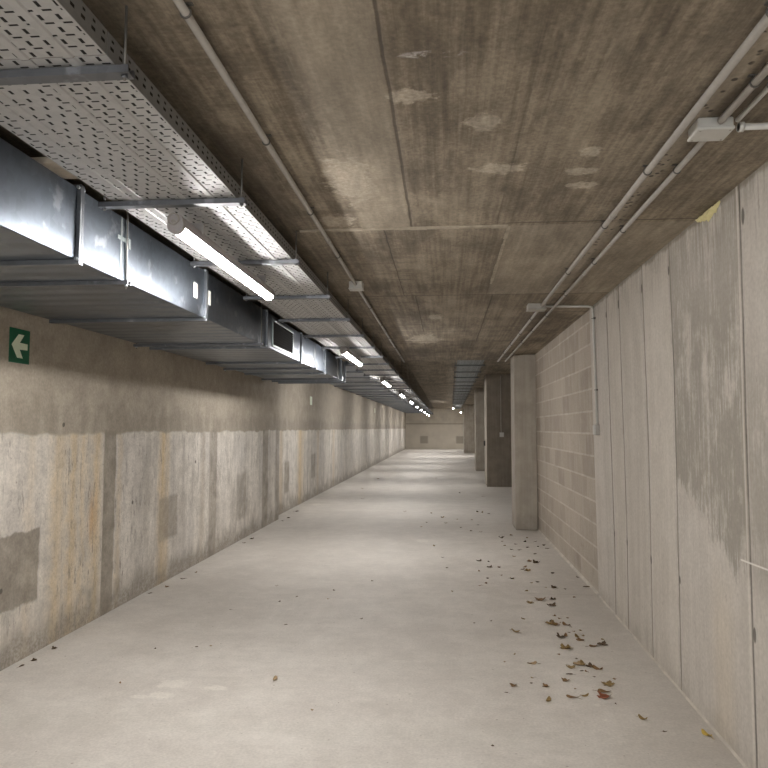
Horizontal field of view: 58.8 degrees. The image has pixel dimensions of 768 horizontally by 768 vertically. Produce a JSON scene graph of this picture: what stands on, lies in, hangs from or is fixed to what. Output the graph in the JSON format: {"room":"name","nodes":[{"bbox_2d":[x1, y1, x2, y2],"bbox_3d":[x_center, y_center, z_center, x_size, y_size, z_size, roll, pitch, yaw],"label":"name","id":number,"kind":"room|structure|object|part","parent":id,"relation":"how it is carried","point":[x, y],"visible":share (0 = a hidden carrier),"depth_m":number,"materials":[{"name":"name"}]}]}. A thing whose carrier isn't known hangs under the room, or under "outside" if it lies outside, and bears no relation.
{"room":"underground passage","nodes":[
{"label":"underground passage","id":0,"kind":"room"},
{"bbox_2d":[0,138,345,383],"bbox_3d":[-1.684,-0.546,5.721,1.125,0.368,13.799,0,-4,5],"label":"air duct","id":1,"kind":"object","parent":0,"point":[51,229],"visible":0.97,"depth_m":3.98,"materials":[{"name":"silver metal"}]},
{"bbox_3d":[-2.002,-0.608,2.298,1.093,0.002,1.624,0,-4,5],"label":"panel","id":2,"kind":"part","parent":1,"relation":"part of","materials":[{"name":"silver metal"}]},
{"bbox_2d":[31,157,78,178],"bbox_3d":[-1.421,-0.922,2.914,0.215,0.030,0.180,0,-4,5],"label":"scrap","id":3,"kind":"object","parent":1,"relation":"on","point":[48,163],"visible":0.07,"depth_m":2.87,"materials":[{"name":"beige"}]},
{"bbox_3d":[-1.857,-0.504,3.913,1.093,0.002,1.614,0,-4,5],"label":"panel","id":4,"kind":"part","parent":1,"relation":"part of","materials":[{"name":"silver metal"}]},
{"bbox_3d":[-1.711,-0.400,5.523,1.093,0.002,1.614,0,-4,5],"label":"panel","id":5,"kind":"part","parent":1,"relation":"part of","materials":[{"name":"grey metal"}]},
{"bbox_3d":[-1.571,-0.300,7.073,1.093,0.002,1.494,0,-4,5],"label":"panel","id":6,"kind":"part","parent":1,"relation":"part of","materials":[{"name":"grey metal"}]},
{"bbox_3d":[-1.436,-0.203,8.574,1.093,0.002,1.514,0,-4,5],"label":"panel","id":7,"kind":"part","parent":1,"relation":"part of","materials":[{"name":"grey metal"}]},
{"bbox_2d":[272,319,293,355],"bbox_3d":[-1.025,-0.464,6.944,0.012,0.269,0.884,0,-4,5],"label":"ventilation grille","id":8,"kind":"object","parent":1,"relation":"attached to","point":[282,334],"depth_m":6.91,"materials":[{"name":"metal"}]},
{"bbox_3d":[-1.301,-0.106,10.065,1.093,0.002,1.474,0,-4,5],"label":"panel","id":9,"kind":"part","parent":1,"relation":"part of","materials":[{"name":"grey metal"}]},
{"bbox_2d":[0,306,405,670],"bbox_3d":[-0.955,1.637,24.581,0.480,3.090,56.100,0,-4,5],"label":"wall","id":10,"kind":"structure","parent":0,"point":[124,468],"depth_m":6.34,"materials":[{"name":"beige concrete"}]},
{"bbox_2d":[8,327,29,364],"bbox_3d":[-2.508,-0.260,4.690,0.006,0.236,0.224,0,-4,5],"label":"exit sign","id":11,"kind":"object","parent":10,"relation":"attached to","point":[19,339],"visible":1,"depth_m":4.68,"materials":[{"name":"green plastic"}]},
{"bbox_2d":[0,449,743,767],"bbox_3d":[2.452,3.274,24.318,7.300,0.200,56.400,0,-4,5],"label":"floor","id":12,"kind":"structure","parent":0,"point":[413,682],"depth_m":4.71,"materials":[{"name":"grey concrete"}]},
{"bbox_2d":[560,643,573,648],"bbox_3d":[1.329,1.912,4.966,0.095,0.027,0.094,3,-5,-42],"label":"dry leaf","id":13,"kind":"object","parent":12,"relation":"on","point":[561,645],"visible":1,"depth_m":4.98,"materials":[{"name":"brown plant"}]},
{"bbox_2d":[597,640,607,645],"bbox_3d":[1.615,1.919,5.045,0.078,0.024,0.079,0,-4,-4],"label":"dry leaf","id":14,"kind":"object","parent":12,"relation":"on","point":[603,642],"visible":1,"depth_m":5.06,"materials":[{"name":"brown plant"}]},
{"bbox_2d":[597,691,611,698],"bbox_3d":[1.312,1.855,4.067,0.084,0.026,0.085,2,-4,-23],"label":"dry leaf","id":15,"kind":"object","parent":12,"relation":"on","point":[601,695],"visible":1,"depth_m":4.07,"materials":[{"name":"red plant"}]},
{"bbox_2d":[601,680,614,685],"bbox_3d":[1.397,1.871,4.259,0.081,0.018,0.081,1,-4,-6],"label":"dry leaf","id":16,"kind":"object","parent":12,"relation":"on","point":[608,683],"visible":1,"depth_m":4.26,"materials":[{"name":"brown plant"}]},
{"bbox_2d":[701,729,712,737],"bbox_3d":[1.693,1.826,3.552,0.031,0.019,0.095,1,-4,-18],"label":"dry leaf","id":17,"kind":"object","parent":12,"relation":"on","point":[703,731],"visible":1,"depth_m":3.58,"materials":[{"name":"plant"}]},
{"bbox_2d":[0,0,767,408],"bbox_3d":[2.457,0.093,24.523,7.300,0.625,56.400,0,-4,5],"label":"ceiling","id":18,"kind":"structure","parent":0,"point":[537,118],"depth_m":2.73,"materials":[{"name":"brown concrete"}]},
{"bbox_2d":[0,212,130,288],"bbox_3d":[-1.898,-0.719,3.546,1.190,0.469,0.125,0,-4,5],"label":"support","id":19,"kind":"object","parent":18,"relation":"hanging from","point":[125,282],"visible":0.97,"depth_m":3.50,"materials":[{"name":"metal"}]},
{"bbox_3d":[-1.322,-0.721,3.506,0.008,0.469,0.008,1,-4,-17],"label":"threaded rod","id":20,"kind":"part","parent":19,"relation":"part of","materials":[{"name":"metal"}]},
{"bbox_2d":[0,5,134,85],"bbox_3d":[-1.030,-0.948,1.925,0.664,0.214,0.041,0,-4,5],"label":"hanger","id":21,"kind":"object","parent":18,"relation":"hanging from","point":[121,71],"visible":1,"depth_m":1.89,"materials":[{"name":"metal"}]},
{"bbox_3d":[-0.720,-0.950,1.897,0.008,0.214,0.008,0,-4,5],"label":"threaded rod","id":22,"kind":"part","parent":21,"relation":"part of","materials":[{"name":"metal"}]},
{"bbox_2d":[98,159,246,210],"bbox_3d":[-0.933,-0.878,3.008,0.664,0.214,0.041,0,-4,5],"label":"hanger","id":23,"kind":"object","parent":18,"relation":"hanging from","point":[104,205],"visible":0.91,"depth_m":2.99,"materials":[{"name":"metal"}]},
{"bbox_3d":[-0.622,-0.880,2.980,0.008,0.214,0.008,0,-4,5],"label":"threaded rod","id":24,"kind":"part","parent":23,"relation":"part of","materials":[{"name":"metal"}]},
{"bbox_2d":[133,303,263,348],"bbox_3d":[-1.665,-0.553,6.122,1.190,0.469,0.041,0,-4,5],"label":"support","id":25,"kind":"object","parent":18,"relation":"hanging from","point":[261,344],"visible":0.78,"depth_m":6.08,"materials":[{"name":"metal"}]},
{"bbox_3d":[-1.091,-0.555,6.071,0.008,0.469,0.008,-2,-4,28],"label":"threaded rod","id":26,"kind":"part","parent":25,"relation":"part of","materials":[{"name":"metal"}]},
{"bbox_2d":[190,230,299,267],"bbox_3d":[-0.835,-0.808,4.092,0.664,0.214,0.041,0,-4,5],"label":"hanger","id":27,"kind":"object","parent":18,"relation":"hanging from","point":[295,261],"visible":0.9,"depth_m":4.07,"materials":[{"name":"metal"}]},
{"bbox_3d":[-0.524,-0.810,4.064,0.008,0.214,0.008,0,-4,5],"label":"threaded rod","id":28,"kind":"part","parent":27,"relation":"part of","materials":[{"name":"metal"}]},
{"bbox_2d":[223,368,316,371],"bbox_3d":[-1.441,-0.393,8.607,1.190,0.469,0.041,0,-4,5],"label":"support","id":29,"kind":"object","parent":18,"relation":"hanging from","point":[224,369],"visible":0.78,"depth_m":8.57,"materials":[{"name":"metal"}]},
{"bbox_2d":[243,272,330,300],"bbox_3d":[-0.737,-0.738,5.175,0.664,0.214,0.041,0,-4,5],"label":"hanger","id":30,"kind":"object","parent":18,"relation":"hanging from","point":[327,296],"visible":0.91,"depth_m":5.15,"materials":[{"name":"metal"}]},
{"bbox_2d":[173,0,404,361],"bbox_3d":[-0.224,-0.801,5.505,0.040,0.045,12.800,0,-4,5],"label":"conduit","id":31,"kind":"object","parent":18,"relation":"attached to","point":[185,13],"visible":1,"depth_m":2.54,"materials":[{"name":"grey plastic"}]},
{"bbox_2d":[261,355,338,380],"bbox_3d":[-1.280,-0.277,10.396,1.190,0.469,0.041,0,-4,5],"label":"support","id":32,"kind":"object","parent":18,"relation":"hanging from","point":[337,378],"visible":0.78,"depth_m":10.35,"materials":[{"name":"metal"}]},
{"bbox_2d":[278,299,349,322],"bbox_3d":[-0.640,-0.668,6.258,0.664,0.214,0.041,0,-4,5],"label":"hanger","id":33,"kind":"object","parent":18,"relation":"hanging from","point":[280,320],"visible":0.88,"depth_m":6.24,"materials":[{"name":"metal"}]},
{"bbox_2d":[303,318,364,337],"bbox_3d":[-0.542,-0.599,7.342,0.664,0.214,0.041,0,-4,5],"label":"hanger","id":34,"kind":"object","parent":18,"relation":"hanging from","point":[305,335],"visible":0.91,"depth_m":7.32,"materials":[{"name":"metal"}]},
{"bbox_2d":[321,332,374,349],"bbox_3d":[-0.444,-0.528,8.425,0.664,0.214,0.041,0,-4,5],"label":"hanger","id":35,"kind":"object","parent":18,"relation":"hanging from","point":[372,347],"visible":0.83,"depth_m":8.39,"materials":[{"name":"metal"}]},
{"bbox_2d":[348,281,363,290],"bbox_3d":[-0.224,-0.790,5.504,0.116,0.068,0.106,0,-4,5],"label":"junction box","id":36,"kind":"object","parent":18,"relation":"attached to","point":[360,285],"visible":1,"depth_m":5.46,"materials":[{"name":"plastic"}]},
{"bbox_3d":[-0.224,-0.765,5.503,0.116,0.014,0.106,0,-4,5],"label":"lid","id":37,"kind":"part","parent":36,"relation":"part of","materials":[{"name":"plastic"}]},
{"bbox_2d":[335,343,382,358],"bbox_3d":[-0.346,-0.459,9.508,0.664,0.214,0.041,0,-4,5],"label":"hanger","id":38,"kind":"object","parent":18,"relation":"hanging from","point":[381,356],"visible":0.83,"depth_m":9.48,"materials":[{"name":"metal"}]},
{"bbox_2d":[347,363,388,365],"bbox_3d":[-0.249,-0.389,10.592,0.664,0.214,0.041,0,-4,5],"label":"hanger","id":39,"kind":"object","parent":18,"relation":"hanging from","point":[348,364],"visible":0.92,"depth_m":10.56,"materials":[{"name":"metal"}]},
{"bbox_2d":[329,361,420,412],"bbox_3d":[0.556,0.765,31.543,1.350,0.339,38.998,0,-4,5],"label":"air duct","id":40,"kind":"object","parent":18,"relation":"hanging from","point":[356,383],"visible":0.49,"depth_m":20.45,"materials":[{"name":"grey metal"}]},
{"bbox_3d":[-1.135,-0.294,12.899,1.318,0.002,1.494,0,-4,5],"label":"panel","id":41,"kind":"part","parent":40,"relation":"part of","materials":[{"name":"grey metal"}]},
{"bbox_3d":[-0.732,-0.005,17.372,1.318,0.002,1.494,0,-4,5],"label":"panel","id":42,"kind":"part","parent":40,"relation":"part of","materials":[{"name":"grey metal"}]},
{"bbox_3d":[-1.001,-0.198,14.390,1.318,0.002,1.494,0,-4,5],"label":"panel","id":43,"kind":"part","parent":40,"relation":"part of","materials":[{"name":"grey metal"}]},
{"bbox_3d":[-0.866,-0.102,15.881,1.318,0.002,1.494,0,-4,5],"label":"panel","id":44,"kind":"part","parent":40,"relation":"part of","materials":[{"name":"grey metal"}]},
{"bbox_3d":[-0.597,0.091,18.863,1.318,0.002,1.494,0,-4,5],"label":"panel","id":45,"kind":"part","parent":40,"relation":"part of","materials":[{"name":"grey metal"}]},
{"bbox_3d":[-0.463,0.187,20.354,1.318,0.002,1.494,0,-4,5],"label":"panel","id":46,"kind":"part","parent":40,"relation":"part of","materials":[{"name":"grey metal"}]},
{"bbox_3d":[-0.328,0.283,21.845,1.318,0.002,1.494,0,-4,5],"label":"panel","id":47,"kind":"part","parent":40,"relation":"part of","materials":[{"name":"grey metal"}]},
{"bbox_3d":[-0.194,0.380,23.335,1.318,0.002,1.494,0,-4,5],"label":"panel","id":48,"kind":"part","parent":40,"relation":"part of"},
{"bbox_3d":[-0.059,0.476,24.826,1.318,0.002,1.494,0,-4,5],"label":"panel","id":49,"kind":"part","parent":40,"relation":"part of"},
{"bbox_3d":[0.075,0.572,26.317,1.318,0.002,1.494,0,-4,5],"label":"panel","id":50,"kind":"part","parent":40,"relation":"part of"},
{"bbox_3d":[0.210,0.668,27.808,1.318,0.002,1.494,0,-4,5],"label":"panel","id":51,"kind":"part","parent":40,"relation":"part of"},
{"bbox_2d":[356,359,394,371],"bbox_3d":[-0.151,-0.319,11.675,0.664,0.214,0.041,0,-4,5],"label":"hanger","id":52,"kind":"object","parent":18,"relation":"hanging from","point":[393,370],"visible":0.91,"depth_m":11.64,"materials":[{"name":"metal"}]},
{"bbox_2d":[363,373,398,376],"bbox_3d":[-0.053,-0.406,12.769,0.664,0.528,0.041,0,-4,5],"label":"hanger","id":53,"kind":"object","parent":18,"relation":"hanging from","point":[364,375],"visible":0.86,"depth_m":12.73,"materials":[{"name":"metal"}]},
{"bbox_2d":[0,0,430,410],"bbox_3d":[1.059,0.576,24.968,0.564,0.072,52.496,0,-4,5],"label":"cable tray","id":54,"kind":"object","parent":53,"relation":"on","point":[123,139],"visible":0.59,"depth_m":2.45,"materials":[{"name":"silver metal"}]},
{"bbox_2d":[0,0,106,59],"bbox_3d":[-1.161,-1.012,0.369,0.564,0.072,2.996,0,-4,5],"label":"tray","id":55,"kind":"object","parent":54,"relation":"on","point":[33,29],"depth_m":1.73,"materials":[{"name":"silver metal"}]},
{"bbox_2d":[167,212,274,300],"bbox_3d":[-0.851,-0.672,3.802,0.080,0.118,1.642,0,-4,5],"label":"tube light","id":56,"kind":"object","parent":54,"relation":"attached to","point":[193,234],"visible":1,"depth_m":3.44,"materials":[{"name":"plastic"}]},
{"bbox_2d":[239,277,365,340],"bbox_3d":[-0.623,-0.627,6.333,0.564,0.072,2.996,0,-4,5],"label":"tray","id":57,"kind":"object","parent":54,"relation":"on","point":[331,308],"depth_m":5.87,"materials":[{"name":"silver metal"}]},
{"bbox_2d":[340,346,362,366],"bbox_3d":[-0.407,-0.355,8.721,0.080,0.118,1.642,0,-4,5],"label":"tube light","id":58,"kind":"object","parent":54,"relation":"attached to","point":[345,351],"visible":1,"depth_m":8.43,"materials":[{"name":"plastic"}]},
{"bbox_2d":[343,352,361,365],"bbox_3d":[-0.405,-0.316,8.735,0.062,0.037,1.570,0,-4,5],"label":"diffuser","id":59,"kind":"object","parent":58,"relation":"attached to","point":[349,355],"depth_m":8.65,"materials":[{"name":"white plastic"}]},
{"bbox_2d":[318,335,387,363],"bbox_3d":[-0.354,-0.434,9.314,0.564,0.072,2.996,0,-4,5],"label":"tray","id":60,"kind":"object","parent":54,"relation":"on","point":[332,343],"depth_m":8.75,"materials":[{"name":"grey metal"}]},
{"bbox_2d":[354,361,399,378],"bbox_3d":[-0.085,-0.242,12.296,0.564,0.072,2.996,0,-4,5],"label":"tray","id":61,"kind":"object","parent":54,"relation":"on","point":[364,367],"depth_m":12.11,"materials":[{"name":"grey metal"}]},
{"bbox_2d":[380,377,390,386],"bbox_3d":[0.037,-0.037,13.641,0.080,0.118,1.642,0,-4,5],"label":"tube light","id":62,"kind":"object","parent":54,"relation":"attached to","point":[383,379],"visible":1,"depth_m":13.18,"materials":[{"name":"plastic"}]},
{"bbox_2d":[373,375,406,386],"bbox_3d":[0.184,-0.049,15.278,0.564,0.072,2.996,0,-4,5],"label":"tray","id":63,"kind":"object","parent":54,"relation":"on","point":[403,380],"depth_m":14.75,"materials":[{"name":"grey metal"}]},
{"bbox_2d":[386,385,413,393],"bbox_3d":[0.453,0.143,18.259,0.564,0.072,2.996,0,-4,5],"label":"tray","id":64,"kind":"object","parent":54,"relation":"on","point":[396,392],"depth_m":17.78,"materials":[{"name":"grey metal"}]},
{"bbox_2d":[370,361,402,379],"bbox_3d":[0.045,-0.336,13.852,0.664,0.528,0.041,0,-4,5],"label":"hanger","id":65,"kind":"object","parent":18,"relation":"hanging from","point":[401,361],"visible":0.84,"depth_m":13.81,"materials":[{"name":"metal"}]},
{"bbox_2d":[380,364,407,386],"bbox_3d":[0.240,-0.196,16.019,0.664,0.528,0.041,0,-4,5],"label":"hanger","id":66,"kind":"object","parent":18,"relation":"hanging from","point":[407,364],"visible":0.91,"depth_m":15.99,"materials":[{"name":"metal"}]},
{"bbox_2d":[300,224,507,232],"bbox_3d":[0.109,-0.915,4.007,1.227,0.017,0.035,0,-4,5],"label":"trim","id":67,"kind":"structure","parent":18,"relation":"attached to","point":[506,225],"depth_m":4.00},
{"bbox_2d":[394,378,415,395],"bbox_3d":[0.631,0.084,20.352,0.664,0.528,0.041,0,-4,5],"label":"hanger","id":68,"kind":"object","parent":18,"relation":"hanging from","point":[415,378],"visible":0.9,"depth_m":20.32,"materials":[{"name":"metal"}]},
{"bbox_2d":[395,392,417,397],"bbox_3d":[0.722,0.336,21.241,0.564,0.072,2.996,0,-4,5],"label":"tray","id":69,"kind":"object","parent":18,"relation":"hanging from","point":[414,392],"depth_m":21.05,"materials":[{"name":"grey metal"}]},
{"bbox_2d":[407,400,423,403],"bbox_3d":[1.260,0.721,27.205,0.564,0.072,2.996,0,-4,5],"label":"tray","id":70,"kind":"object","parent":18,"relation":"hanging from","point":[414,402],"depth_m":26.83,"materials":[{"name":"grey metal"}]},
{"bbox_2d":[454,393,467,396],"bbox_3d":[2.911,0.371,25.770,0.528,0.072,3.000,0,-4,5],"label":"tray","id":71,"kind":"object","parent":18,"relation":"hanging from","point":[455,394],"depth_m":25.67,"materials":[{"name":"grey metal"}]},
{"bbox_2d":[454,388,470,392],"bbox_3d":[2.617,0.178,22.791,0.528,0.072,3.000,0,-4,5],"label":"tray","id":72,"kind":"object","parent":18,"relation":"hanging from","point":[456,389],"depth_m":22.59,"materials":[{"name":"grey metal"}]},
{"bbox_2d":[454,369,480,372],"bbox_3d":[1.868,-0.376,15.199,0.600,0.268,0.041,0,-4,5],"label":"hanger","id":73,"kind":"object","parent":18,"relation":"hanging from","point":[480,369],"visible":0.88,"depth_m":15.16,"materials":[{"name":"metal"}]},
{"bbox_2d":[455,360,484,366],"bbox_3d":[1.707,-0.482,13.561,0.600,0.268,0.041,0,-4,5],"label":"hanger","id":74,"kind":"object","parent":18,"relation":"hanging from","point":[455,360],"visible":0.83,"depth_m":13.54,"materials":[{"name":"metal"}]},
{"bbox_2d":[453,360,484,408],"bbox_3d":[3.205,0.563,28.749,0.504,0.072,32.996,0,-4,6],"label":"cable tray","id":75,"kind":"object","parent":74,"relation":"on","point":[462,381],"visible":0.8,"depth_m":17.31,"materials":[{"name":"grey metal"}]},
{"bbox_2d":[454,396,466,398],"bbox_3d":[3.205,0.563,28.749,0.528,0.072,3.000,0,-4,5],"label":"tray","id":76,"kind":"object","parent":75,"relation":"on","point":[455,397],"depth_m":28.18,"materials":[{"name":"grey metal"}]},
{"bbox_2d":[455,379,473,387],"bbox_3d":[2.324,-0.014,19.811,0.528,0.072,3.000,0,-4,5],"label":"tray","id":77,"kind":"object","parent":75,"relation":"attached to","point":[460,382],"depth_m":19.32,"materials":[{"name":"grey metal"}]},
{"bbox_2d":[456,373,477,380],"bbox_3d":[2.030,-0.207,16.832,0.528,0.072,3.000,0,-4,5],"label":"tray","id":78,"kind":"object","parent":75,"relation":"attached to","point":[457,374],"depth_m":16.69,"materials":[{"name":"grey metal"}]},
{"bbox_2d":[456,360,484,371],"bbox_3d":[1.736,-0.399,13.852,0.528,0.072,3.000,0,-4,5],"label":"tray","id":79,"kind":"object","parent":75,"relation":"on","point":[459,362],"depth_m":13.93,"materials":[{"name":"grey metal"}]},
{"bbox_2d":[490,226,510,283],"bbox_3d":[0.800,-0.869,4.763,0.025,0.009,1.600,0,-4,5],"label":"trim","id":80,"kind":"structure","parent":18,"relation":"attached to","point":[508,228],"depth_m":4.58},
{"bbox_2d":[526,303,546,311],"bbox_3d":[1.448,-0.727,6.476,0.176,0.062,0.146,0,-4,5],"label":"junction box","id":81,"kind":"object","parent":18,"relation":"attached to","point":[531,307],"visible":0.98,"depth_m":6.41,"materials":[{"name":"grey plastic"}]},
{"bbox_3d":[1.448,-0.705,6.475,0.176,0.014,0.146,0,-4,5],"label":"lid","id":82,"kind":"part","parent":81,"relation":"part of","materials":[{"name":"grey plastic"}]},
{"bbox_2d":[505,141,706,361],"bbox_3d":[1.681,-0.688,7.197,0.040,0.045,9.080,0,-4,5],"label":"conduit","id":83,"kind":"object","parent":18,"relation":"attached to","point":[677,169],"visible":1,"depth_m":3.79,"materials":[{"name":"grey plastic"}]},
{"bbox_2d":[497,1,767,361],"bbox_3d":[1.388,-0.806,5.360,0.040,0.047,12.800,0,-4,5],"label":"conduit","id":84,"kind":"object","parent":18,"relation":"attached to","point":[761,26],"visible":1,"depth_m":2.65,"materials":[{"name":"grey plastic"}]},
{"bbox_2d":[687,116,734,141],"bbox_3d":[1.258,-0.981,2.626,0.138,0.052,0.118,0,-4,5],"label":"junction box","id":85,"kind":"object","parent":18,"relation":"attached to","point":[707,128],"visible":1,"depth_m":2.59,"materials":[{"name":"plastic"}]},
{"bbox_3d":[1.258,-0.964,2.625,0.138,0.014,0.118,0,-4,5],"label":"lid","id":86,"kind":"part","parent":85,"relation":"part of","materials":[{"name":"plastic"}]},
{"bbox_2d":[717,62,767,123],"bbox_3d":[1.099,-1.103,0.767,0.040,0.046,3.580,0,-4,5],"label":"conduit","id":87,"kind":"object","parent":18,"relation":"attached to","point":[755,81],"visible":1,"depth_m":2.31,"materials":[{"name":"grey plastic"}]},
{"bbox_2d":[735,76,767,121],"bbox_3d":[1.159,-1.105,0.762,0.040,0.042,3.580,0,-4,5],"label":"conduit","id":88,"kind":"object","parent":18,"relation":"attached to","point":[764,91],"visible":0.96,"depth_m":2.40,"materials":[{"name":"plastic"}]},
{"bbox_2d":[736,121,767,131],"bbox_3d":[1.498,-0.984,2.580,0.299,0.049,0.040,0,-4,5],"label":"conduit","id":89,"kind":"object","parent":18,"relation":"attached to","point":[741,126],"visible":0.97,"depth_m":2.58,"materials":[{"name":"plastic"}]},
{"bbox_2d":[406,409,463,448],"bbox_3d":[4.970,3.433,52.303,7.300,3.090,0.300,0,-4,5],"label":"wall","id":90,"kind":"structure","parent":0,"point":[443,429],"depth_m":52.24,"materials":[{"name":"concrete"}]},
{"bbox_2d":[463,405,474,452],"bbox_3d":[5.580,2.927,44.433,0.770,3.090,1.100,0,-4,5],"label":"concrete pillar","id":91,"kind":"structure","parent":0,"point":[468,410],"depth_m":43.89,"materials":[{"name":"grey concrete"}]},
{"bbox_2d":[474,388,484,470],"bbox_3d":[3.772,1.740,26.059,0.570,3.090,1.100,0,-4,5],"label":"concrete pillar","id":92,"kind":"structure","parent":0,"point":[478,392],"depth_m":25.54,"materials":[{"name":"grey concrete"}]},
{"bbox_2d":[484,374,511,486],"bbox_3d":[3.265,1.297,19.191,0.805,3.090,1.100,0,-4,5],"label":"concrete pillar","id":93,"kind":"structure","parent":0,"point":[497,416],"depth_m":18.66,"materials":[{"name":"grey concrete"}]},
{"bbox_2d":[510,355,537,529],"bbox_3d":[2.274,0.932,11.089,0.345,2.773,0.590,0,-4,5],"label":"concrete pillar","id":94,"kind":"structure","parent":0,"point":[523,375],"depth_m":10.81,"materials":[{"name":"grey concrete"}]},
{"bbox_2d":[535,161,767,767],"bbox_3d":[1.918,0.470,3.942,0.289,2.775,15.440,0,-4,5],"label":"wall","id":95,"kind":"structure","parent":0,"point":[681,446],"depth_m":4.10,"materials":[{"name":"grey concrete"}]},
{"bbox_2d":[546,305,597,424],"bbox_3d":[1.778,-0.184,6.445,0.485,1.134,0.052,0,-4,3],"label":"conduit","id":96,"kind":"object","parent":95,"relation":"attached to","point":[561,306],"visible":0.97,"depth_m":6.45,"materials":[{"name":"plastic"}]},
{"bbox_2d":[593,425,599,434],"bbox_3d":[1.995,0.431,6.402,0.052,0.100,0.090,0,-4,5],"label":"box","id":97,"kind":"object","parent":95,"relation":"attached to","point":[596,428],"visible":1,"depth_m":6.36,"materials":[{"name":"grey plastic"}]},
{"bbox_2d":[537,530,747,767],"bbox_3d":[1.862,1.900,4.730,0.072,0.022,11.980,0,-4,5],"label":"baseboard","id":98,"kind":"structure","parent":95,"relation":"attached to","point":[720,737],"depth_m":4.76,"materials":[{"name":"grey concrete"}]},
{"bbox_2d":[695,200,720,221],"bbox_3d":[1.732,-0.905,3.675,0.033,0.063,0.340,0,-4,5],"label":"foam","id":99,"kind":"object","parent":95,"relation":"attached to","point":[708,214],"visible":1,"depth_m":3.62,"materials":[{"name":"yellow plastic"}]}
]}

